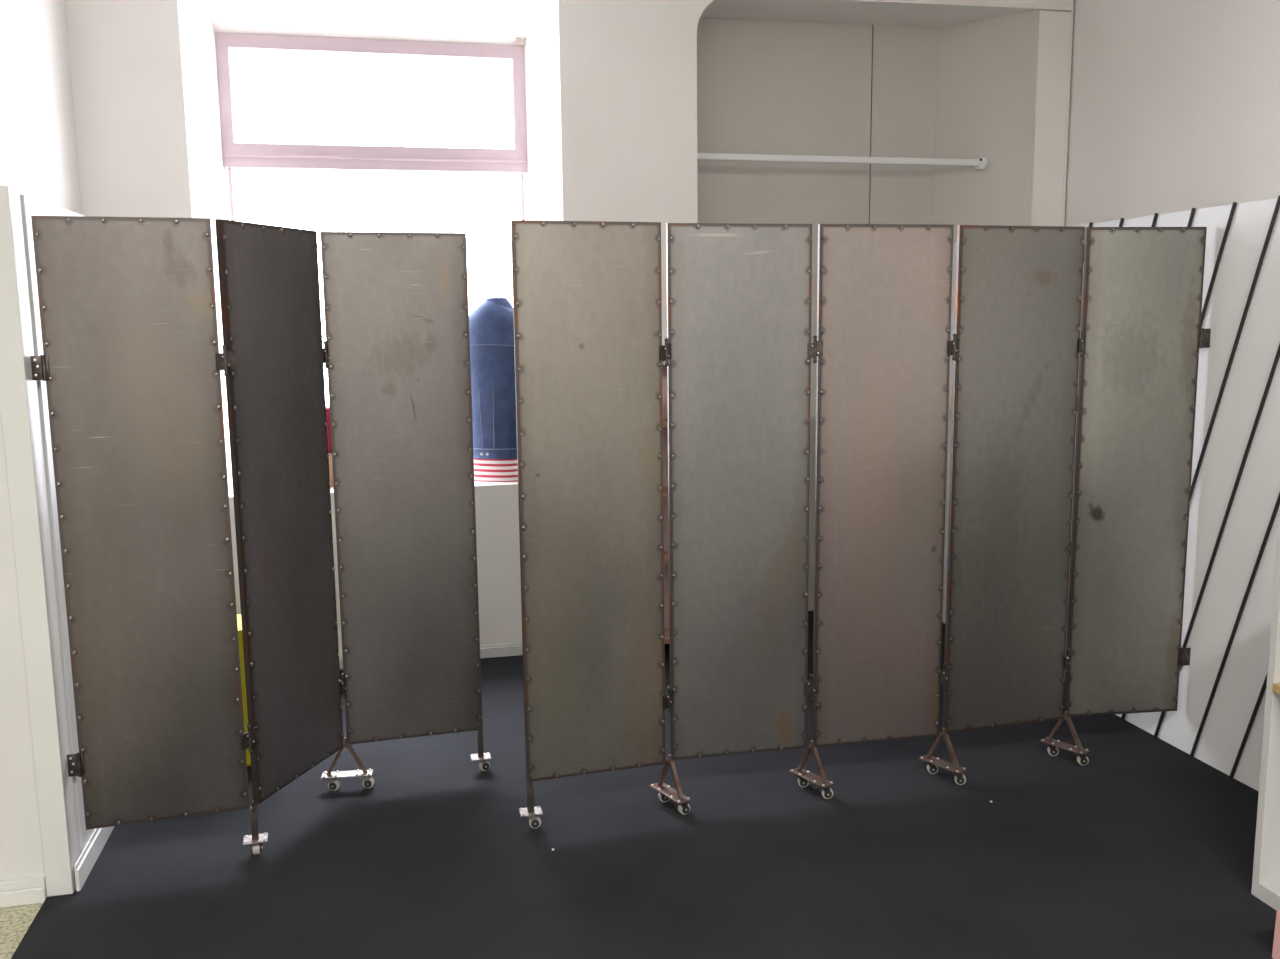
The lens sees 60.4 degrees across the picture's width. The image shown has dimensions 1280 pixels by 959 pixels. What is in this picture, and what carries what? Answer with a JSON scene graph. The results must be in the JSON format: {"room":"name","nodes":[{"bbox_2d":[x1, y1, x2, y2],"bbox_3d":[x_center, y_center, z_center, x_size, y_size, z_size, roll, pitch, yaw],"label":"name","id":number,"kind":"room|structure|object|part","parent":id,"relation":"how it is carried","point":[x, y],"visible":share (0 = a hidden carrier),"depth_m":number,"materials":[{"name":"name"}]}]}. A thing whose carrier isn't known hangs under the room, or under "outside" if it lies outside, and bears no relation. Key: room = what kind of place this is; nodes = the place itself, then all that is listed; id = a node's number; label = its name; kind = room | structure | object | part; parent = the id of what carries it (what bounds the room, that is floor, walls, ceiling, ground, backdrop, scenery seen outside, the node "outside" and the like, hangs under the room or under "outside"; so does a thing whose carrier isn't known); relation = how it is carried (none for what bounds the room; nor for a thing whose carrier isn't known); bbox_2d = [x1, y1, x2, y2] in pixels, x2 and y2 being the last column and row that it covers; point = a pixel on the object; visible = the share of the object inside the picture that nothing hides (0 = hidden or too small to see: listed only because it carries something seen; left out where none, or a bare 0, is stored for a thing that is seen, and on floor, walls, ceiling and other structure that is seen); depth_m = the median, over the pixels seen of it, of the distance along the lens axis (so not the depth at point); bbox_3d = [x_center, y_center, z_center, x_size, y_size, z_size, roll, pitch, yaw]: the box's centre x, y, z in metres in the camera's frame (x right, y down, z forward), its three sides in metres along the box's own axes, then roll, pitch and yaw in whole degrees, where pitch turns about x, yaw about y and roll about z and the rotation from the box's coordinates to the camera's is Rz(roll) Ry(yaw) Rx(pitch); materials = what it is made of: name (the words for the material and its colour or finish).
{"room":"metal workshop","nodes":[
{"label":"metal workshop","id":0,"kind":"room"},
{"bbox_2d":[0,890,74,958],"bbox_3d":[0.011,1.523,1.516,6.960,0.128,10.100,-3,8,-13],"label":"floor","id":1,"kind":"structure","parent":0,"point":[15,921],"depth_m":3.09,"materials":[{"name":"beige carpet"}]},
{"bbox_2d":[0,186,80,896],"bbox_3d":[-2.894,0.124,3.813,2.040,2.023,1.986,-3,8,-13],"label":"wall","id":2,"kind":"structure","parent":0,"point":[39,833],"depth_m":3.11,"materials":[{"name":"white paint"}]},
{"bbox_2d":[0,876,46,907],"bbox_3d":[-2.694,1.238,2.989,1.969,0.074,0.024,-3,8,-13],"label":"baseboard","id":3,"kind":"structure","parent":2,"relation":"attached to","point":[30,890],"depth_m":3.19,"materials":[{"name":"white paint"}]},
{"bbox_2d":[20,194,94,853],"bbox_3d":[-1.913,0.077,4.093,0.012,2.013,1.874,-3,8,-13],"label":"trim","id":4,"kind":"structure","parent":2,"relation":"attached to","point":[30,206],"depth_m":3.19,"materials":[{"name":"white paint"}]},
{"bbox_2d":[74,826,114,890],"bbox_3d":[-1.879,1.038,4.186,0.012,0.082,1.976,-3,8,-13],"label":"baseboard","id":5,"kind":"structure","parent":2,"relation":"attached to","point":[83,866],"depth_m":3.36,"materials":[{"name":"white paint"}]},
{"bbox_2d":[0,0,81,214],"bbox_3d":[-2.359,-0.736,4.133,0.200,3.620,2.600,-3,8,-13],"label":"wall","id":6,"kind":"structure","parent":0,"point":[39,156],"depth_m":4.21,"materials":[{"name":"white paint"}]},
{"bbox_2d":[65,0,697,656],"bbox_3d":[-1.232,-0.933,5.398,2.974,3.620,0.614,-3,8,-13],"label":"wall","id":7,"kind":"structure","parent":0,"point":[611,85],"depth_m":5.21,"materials":[{"name":"white paint"}]},
{"bbox_2d":[328,453,333,486],"bbox_3d":[-1.553,-0.058,5.414,0.380,0.165,0.220,-3,8,-13],"label":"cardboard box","id":8,"kind":"object","parent":7,"relation":"on","point":[329,454],"visible":0.02,"depth_m":5.32,"materials":[{"name":"beige cardboard"}]},
{"bbox_2d":[326,406,331,452],"bbox_3d":[-1.555,-0.248,5.391,0.328,0.215,0.203,-3,8,-13],"label":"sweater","id":9,"kind":"object","parent":8,"relation":"on","point":[327,407],"visible":0.02,"depth_m":5.30,"materials":[{"name":"red fabric"}]},
{"bbox_2d":[215,32,527,220],"bbox_3d":[-1.293,-1.088,5.555,1.482,2.158,0.082,-3,8,-13],"label":"window","id":10,"kind":"structure","parent":7,"relation":"in","point":[252,156],"depth_m":5.42,"materials":[{"name":"pink paint"}]},
{"bbox_3d":[-1.292,-0.792,5.609,1.462,1.558,0.060,-3,8,-13],"label":"sash","id":11,"kind":"part","parent":10,"relation":"part of","materials":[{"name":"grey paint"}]},
{"bbox_2d":[474,458,517,481],"bbox_3d":[-0.711,-0.058,5.531,0.303,0.112,0.202,1,8,13],"label":"striped shirt","id":12,"kind":"object","parent":7,"relation":"on","point":[485,470],"visible":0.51,"depth_m":5.44,"materials":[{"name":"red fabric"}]},
{"bbox_2d":[469,298,516,458],"bbox_3d":[-0.717,-0.504,5.462,0.528,0.787,0.240,1,8,13],"label":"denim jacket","id":13,"kind":"object","parent":12,"relation":"on","point":[491,325],"visible":0.57,"depth_m":5.36,"materials":[{"name":"blue fabric"}]},
{"bbox_2d":[339,643,668,669],"bbox_3d":[-0.925,0.860,5.402,2.523,0.062,0.012,-3,8,-13],"label":"baseboard","id":14,"kind":"structure","parent":7,"relation":"attached to","point":[514,649],"depth_m":5.45,"materials":[{"name":"white paint"}]},
{"bbox_2d":[513,37,525,48],"bbox_3d":[-0.549,-2.296,5.421,0.088,0.290,0.232,-6,10,-35],"label":"peeling plaster","id":15,"kind":"object","parent":7,"relation":"attached to","point":[518,45],"visible":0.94,"depth_m":5.50,"materials":[{"name":"beige paint"}]},
{"bbox_2d":[697,153,986,169],"bbox_3d":[1.041,-1.659,5.709,1.655,0.066,0.061,-3,8,-13],"label":"rail","id":16,"kind":"object","parent":7,"relation":"attached to","point":[980,163],"visible":0.84,"depth_m":5.70,"materials":[{"name":"white metal"}]},
{"bbox_2d":[11,610,1276,958],"bbox_3d":[1.004,1.439,1.532,4.570,0.012,9.306,-3,8,-13],"label":"floor","id":17,"kind":"structure","parent":0,"point":[1144,849],"depth_m":3.38,"materials":[{"name":"black carpet"}]},
{"bbox_2d":[237,614,250,765],"bbox_3d":[-1.515,0.803,4.198,0.240,0.535,0.240,-3,8,-13],"label":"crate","id":18,"kind":"object","parent":17,"relation":"on","point":[239,622],"visible":0.02,"depth_m":4.09,"materials":[{"name":"yellow plastic"}]},
{"bbox_2d":[30,216,490,854],"bbox_3d":[-1.143,0.175,3.565,0.347,1.952,1.386,7,11,44],"label":"folding screen","id":19,"kind":"object","parent":17,"relation":"on","point":[131,363],"visible":1,"depth_m":3.38,"materials":[{"name":"metal"}]},
{"bbox_3d":[-1.446,0.147,3.224,0.460,1.790,0.020,-3,9,-17],"label":"frame","id":20,"kind":"part","parent":19,"relation":"part of","materials":[{"name":"metal"}]},
{"bbox_3d":[-1.442,0.148,3.214,0.440,1.770,0.005,-3,9,-17],"label":"panel","id":21,"kind":"part","parent":19,"relation":"part of","materials":[{"name":"metal"}]},
{"bbox_3d":[-1.203,1.125,3.440,0.072,0.003,0.060,-3,9,-17],"label":"plate","id":22,"kind":"part","parent":19,"relation":"part of","materials":[{"name":"silver metal"}]},
{"bbox_3d":[-1.141,0.097,3.540,0.020,1.790,0.485,2,9,17],"label":"frame","id":23,"kind":"part","parent":19,"relation":"part of","materials":[{"name":"metal"}]},
{"bbox_3d":[-1.130,0.098,3.536,0.004,1.770,0.465,2,9,17],"label":"panel","id":24,"kind":"part","parent":19,"relation":"part of","materials":[{"name":"metal"}]},
{"bbox_3d":[-1.046,1.053,3.926,0.176,0.004,0.052,-2,8,-7],"label":"plate","id":25,"kind":"part","parent":19,"relation":"part of","materials":[{"name":"metal"}]},
{"bbox_3d":[-0.824,0.047,3.860,0.483,1.790,0.020,-3,9,-15],"label":"frame","id":26,"kind":"part","parent":19,"relation":"part of","materials":[{"name":"metal"}]},
{"bbox_3d":[-0.821,0.049,3.849,0.463,1.770,0.006,-3,9,-15],"label":"panel","id":27,"kind":"part","parent":19,"relation":"part of","materials":[{"name":"metal"}]},
{"bbox_3d":[-0.589,1.026,4.067,0.072,0.003,0.060,-3,8,-13],"label":"plate","id":28,"kind":"part","parent":19,"relation":"part of","materials":[{"name":"metal"}]},
{"bbox_2d":[662,361,668,643],"bbox_3d":[0.008,0.142,5.409,0.518,1.460,0.190,-3,8,-13],"label":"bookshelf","id":29,"kind":"object","parent":17,"relation":"on","point":[664,368],"visible":0.02,"depth_m":5.50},
{"bbox_3d":[0.004,-0.270,5.345,0.480,0.024,0.182,-3,8,-13],"label":"shelf","id":30,"kind":"part","parent":29,"relation":"part of","materials":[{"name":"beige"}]},
{"bbox_3d":[0.008,0.066,5.394,0.480,0.024,0.182,-3,8,-13],"label":"shelf","id":31,"kind":"part","parent":29,"relation":"part of","materials":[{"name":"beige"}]},
{"bbox_3d":[0.011,0.395,5.442,0.480,0.024,0.182,-3,8,-13],"label":"shelf","id":32,"kind":"part","parent":29,"relation":"part of","materials":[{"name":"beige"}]},
{"bbox_3d":[0.016,0.791,5.499,0.480,0.024,0.182,-3,8,-13],"label":"shelf","id":33,"kind":"part","parent":29,"relation":"part of","materials":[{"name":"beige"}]},
{"bbox_2d":[511,220,1210,827],"bbox_3d":[0.822,0.121,3.783,2.533,1.952,0.219,-3,8,-13],"label":"folding screen","id":34,"kind":"object","parent":17,"relation":"on","point":[738,350],"visible":1,"depth_m":3.73,"materials":[{"name":"metal"}]},
{"bbox_3d":[-0.359,1.090,3.609,0.072,0.003,0.060,-3,8,-13],"label":"plate","id":35,"kind":"part","parent":34,"relation":"part of","materials":[{"name":"silver metal"}]},
{"bbox_3d":[-0.153,0.087,3.528,0.474,1.790,0.020,-3,9,-16],"label":"frame","id":36,"kind":"part","parent":34,"relation":"part of","materials":[{"name":"metal"}]},
{"bbox_3d":[-0.150,0.089,3.517,0.454,1.770,0.006,-3,9,-16],"label":"panel","id":37,"kind":"part","parent":34,"relation":"part of","materials":[{"name":"grey metal"}]},
{"bbox_3d":[0.103,1.066,3.741,0.052,0.004,0.176,-6,10,-33],"label":"plate","id":38,"kind":"part","parent":34,"relation":"part of","materials":[{"name":"brown metal"}]},
{"bbox_3d":[0.333,0.061,3.672,0.485,1.790,0.020,-2,8,-11],"label":"frame","id":39,"kind":"part","parent":34,"relation":"part of","materials":[{"name":"metal"}]},
{"bbox_3d":[0.335,0.062,3.661,0.465,1.770,0.005,-2,8,-11],"label":"panel","id":40,"kind":"part","parent":34,"relation":"part of","materials":[{"name":"metal"}]},
{"bbox_3d":[0.602,1.044,3.852,0.052,0.004,0.176,-6,10,-35],"label":"plate","id":41,"kind":"part","parent":34,"relation":"part of","materials":[{"name":"brown metal"}]},
{"bbox_3d":[0.827,0.041,3.766,0.471,1.790,0.020,-2,8,-11],"label":"frame","id":42,"kind":"part","parent":34,"relation":"part of","materials":[{"name":"metal"}]},
{"bbox_3d":[0.829,0.043,3.755,0.451,1.770,0.005,-2,8,-11],"label":"panel","id":43,"kind":"part","parent":34,"relation":"part of","materials":[{"name":"metal"}]},
{"bbox_3d":[1.090,1.024,3.954,0.052,0.004,0.176,-7,10,-36],"label":"plate","id":44,"kind":"part","parent":34,"relation":"part of","materials":[{"name":"brown metal"}]},
{"bbox_3d":[1.322,0.016,3.900,0.494,1.790,0.020,-3,9,-15],"label":"frame","id":45,"kind":"part","parent":34,"relation":"part of","materials":[{"name":"metal"}]},
{"bbox_3d":[1.325,0.017,3.890,0.474,1.770,0.005,-3,9,-15],"label":"panel","id":46,"kind":"part","parent":34,"relation":"part of","materials":[{"name":"metal"}]},
{"bbox_3d":[1.587,0.996,4.107,0.052,0.004,0.176,-7,11,-38],"label":"plate","id":47,"kind":"part","parent":34,"relation":"part of","materials":[{"name":"brown metal"}]},
{"bbox_3d":[1.798,-0.006,4.010,0.446,1.790,0.020,-2,8,-7],"label":"frame","id":48,"kind":"part","parent":34,"relation":"part of","materials":[{"name":"metal"}]},
{"bbox_3d":[1.800,-0.004,3.999,0.426,1.770,0.005,-2,8,-7],"label":"panel","id":49,"kind":"part","parent":34,"relation":"part of","materials":[{"name":"grey metal"}]},
{"bbox_2d":[1077,218,1123,399],"bbox_3d":[1.862,-0.082,4.833,0.013,2.031,0.652,-3,8,-13],"label":"rod","id":50,"kind":"object","parent":17,"relation":"on","point":[1121,219],"visible":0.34,"depth_m":4.38,"materials":[{"name":"grey metal"}]},
{"bbox_2d":[1070,213,1157,552],"bbox_3d":[1.907,-0.055,4.640,0.013,2.031,0.652,-3,8,-13],"label":"rod","id":51,"kind":"object","parent":17,"relation":"on","point":[1155,214],"visible":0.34,"depth_m":4.19,"materials":[{"name":"grey metal"}]},
{"bbox_2d":[1064,208,1195,683],"bbox_3d":[1.952,-0.027,4.447,0.013,2.031,0.652,-3,8,-13],"label":"rod","id":52,"kind":"object","parent":17,"relation":"on","point":[1193,209],"visible":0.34,"depth_m":4.00,"materials":[{"name":"grey metal"}]},
{"bbox_2d":[1121,195,1279,719],"bbox_3d":[2.042,0.028,4.061,0.013,2.031,0.652,-3,8,-13],"label":"rod","id":53,"kind":"object","parent":17,"relation":"on","point":[1277,206],"visible":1,"depth_m":3.82,"materials":[{"name":"grey metal"}]},
{"bbox_2d":[1154,343,1279,737],"bbox_3d":[2.087,0.056,3.868,0.013,2.031,0.652,-3,8,-13],"label":"rod","id":54,"kind":"object","parent":17,"relation":"on","point":[1277,356],"visible":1,"depth_m":3.88,"materials":[{"name":"grey metal"}]},
{"bbox_2d":[1201,202,1236,326],"bbox_3d":[1.997,0.000,4.254,0.013,2.031,0.652,-3,8,-13],"label":"rod","id":55,"kind":"object","parent":17,"relation":"on","point":[1234,204],"visible":0.34,"depth_m":3.88,"materials":[{"name":"grey metal"}]},
{"bbox_2d":[1190,492,1279,756],"bbox_3d":[2.132,0.083,3.675,0.013,2.031,0.652,-3,8,-13],"label":"rod","id":56,"kind":"object","parent":17,"relation":"on","point":[1277,504],"visible":1,"depth_m":3.87,"materials":[{"name":"grey metal"}]},
{"bbox_2d":[1229,674,1266,778],"bbox_3d":[2.177,0.111,3.482,0.013,2.031,0.652,-3,8,-13],"label":"rod","id":57,"kind":"object","parent":17,"relation":"on","point":[1263,688],"visible":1,"depth_m":3.84,"materials":[{"name":"grey metal"}]},
{"bbox_2d":[1251,534,1279,910],"bbox_3d":[2.063,0.714,2.741,0.474,1.050,0.800,-3,8,-13],"label":"shelf unit","id":58,"kind":"object","parent":17,"relation":"on","point":[1266,865],"visible":1,"depth_m":3.08,"materials":[{"name":"white paint"}]},
{"bbox_3d":[2.066,1.210,2.813,0.460,0.046,0.748,-3,8,-13],"label":"shelf","id":59,"kind":"part","parent":58,"relation":"part of","materials":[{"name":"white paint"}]},
{"bbox_3d":[2.057,0.616,2.726,0.464,0.024,0.748,-3,8,-13],"label":"wood shelf","id":60,"kind":"part","parent":58,"relation":"part of","materials":[{"name":"beige wood"}]},
{"bbox_2d":[1272,910,1279,958],"bbox_3d":[1.742,1.159,2.699,0.159,0.188,0.300,-3,8,-13],"label":"paper bag","id":61,"kind":"object","parent":17,"relation":"on","point":[1276,943],"visible":1,"depth_m":2.82,"materials":[{"name":"pink"}]},
{"bbox_2d":[697,17,871,610],"bbox_3d":[0.716,-0.851,6.014,1.088,3.235,0.100,-3,8,-13],"label":"wall","id":62,"kind":"structure","parent":0,"point":[775,87],"depth_m":5.83,"materials":[{"name":"beige paint"}]},
{"bbox_2d":[869,25,872,210],"bbox_3d":[1.249,-0.866,6.138,0.030,3.215,0.078,-3,8,-13],"label":"trim","id":63,"kind":"structure","parent":62,"relation":"attached to","point":[872,25],"depth_m":5.95,"materials":[{"name":"grey"}]},
{"bbox_2d":[697,0,1073,26],"bbox_3d":[1.201,-2.516,5.662,2.021,0.620,0.460,-3,8,-13],"label":"ceiling","id":64,"kind":"structure","parent":0,"point":[934,13],"depth_m":5.61,"materials":[{"name":"white paint"}]},
{"bbox_2d":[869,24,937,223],"bbox_3d":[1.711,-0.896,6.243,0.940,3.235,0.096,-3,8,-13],"label":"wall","id":65,"kind":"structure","parent":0,"point":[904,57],"depth_m":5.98,"materials":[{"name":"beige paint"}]},
{"bbox_2d":[933,9,1069,242],"bbox_3d":[1.938,-0.864,6.071,0.553,3.215,0.438,-3,8,-13],"label":"wall","id":66,"kind":"structure","parent":0,"point":[986,76],"depth_m":5.86,"materials":[{"name":"beige paint"}]},
{"bbox_2d":[1031,11,1070,225],"bbox_3d":[2.158,-0.831,5.896,0.178,3.195,0.008,-3,8,-13],"label":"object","id":67,"kind":"structure","parent":66,"relation":"attached to","point":[1054,27],"depth_m":5.74,"materials":[{"name":"white paint"}]},
{"bbox_2d":[942,198,1279,790],"bbox_3d":[2.305,-0.026,4.427,0.665,2.023,3.106,-3,8,-13],"label":"wall panel","id":68,"kind":"object","parent":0,"point":[1245,670],"visible":0.14,"depth_m":3.89,"materials":[{"name":"white paint"}]},
{"bbox_2d":[1064,0,1279,225],"bbox_3d":[3.302,-0.478,1.907,0.200,3.620,9.520,-3,8,-13],"label":"wall","id":69,"kind":"structure","parent":0,"point":[1174,105],"depth_m":5.04,"materials":[{"name":"white paint"}]},
{"bbox_2d":[1062,10,1072,225],"bbox_3d":[2.251,-0.840,5.920,0.014,3.205,0.017,-3,8,-13],"label":"trim","id":70,"kind":"structure","parent":69,"relation":"attached to","point":[1071,11],"depth_m":5.76,"materials":[{"name":"white paint"}]}
]}

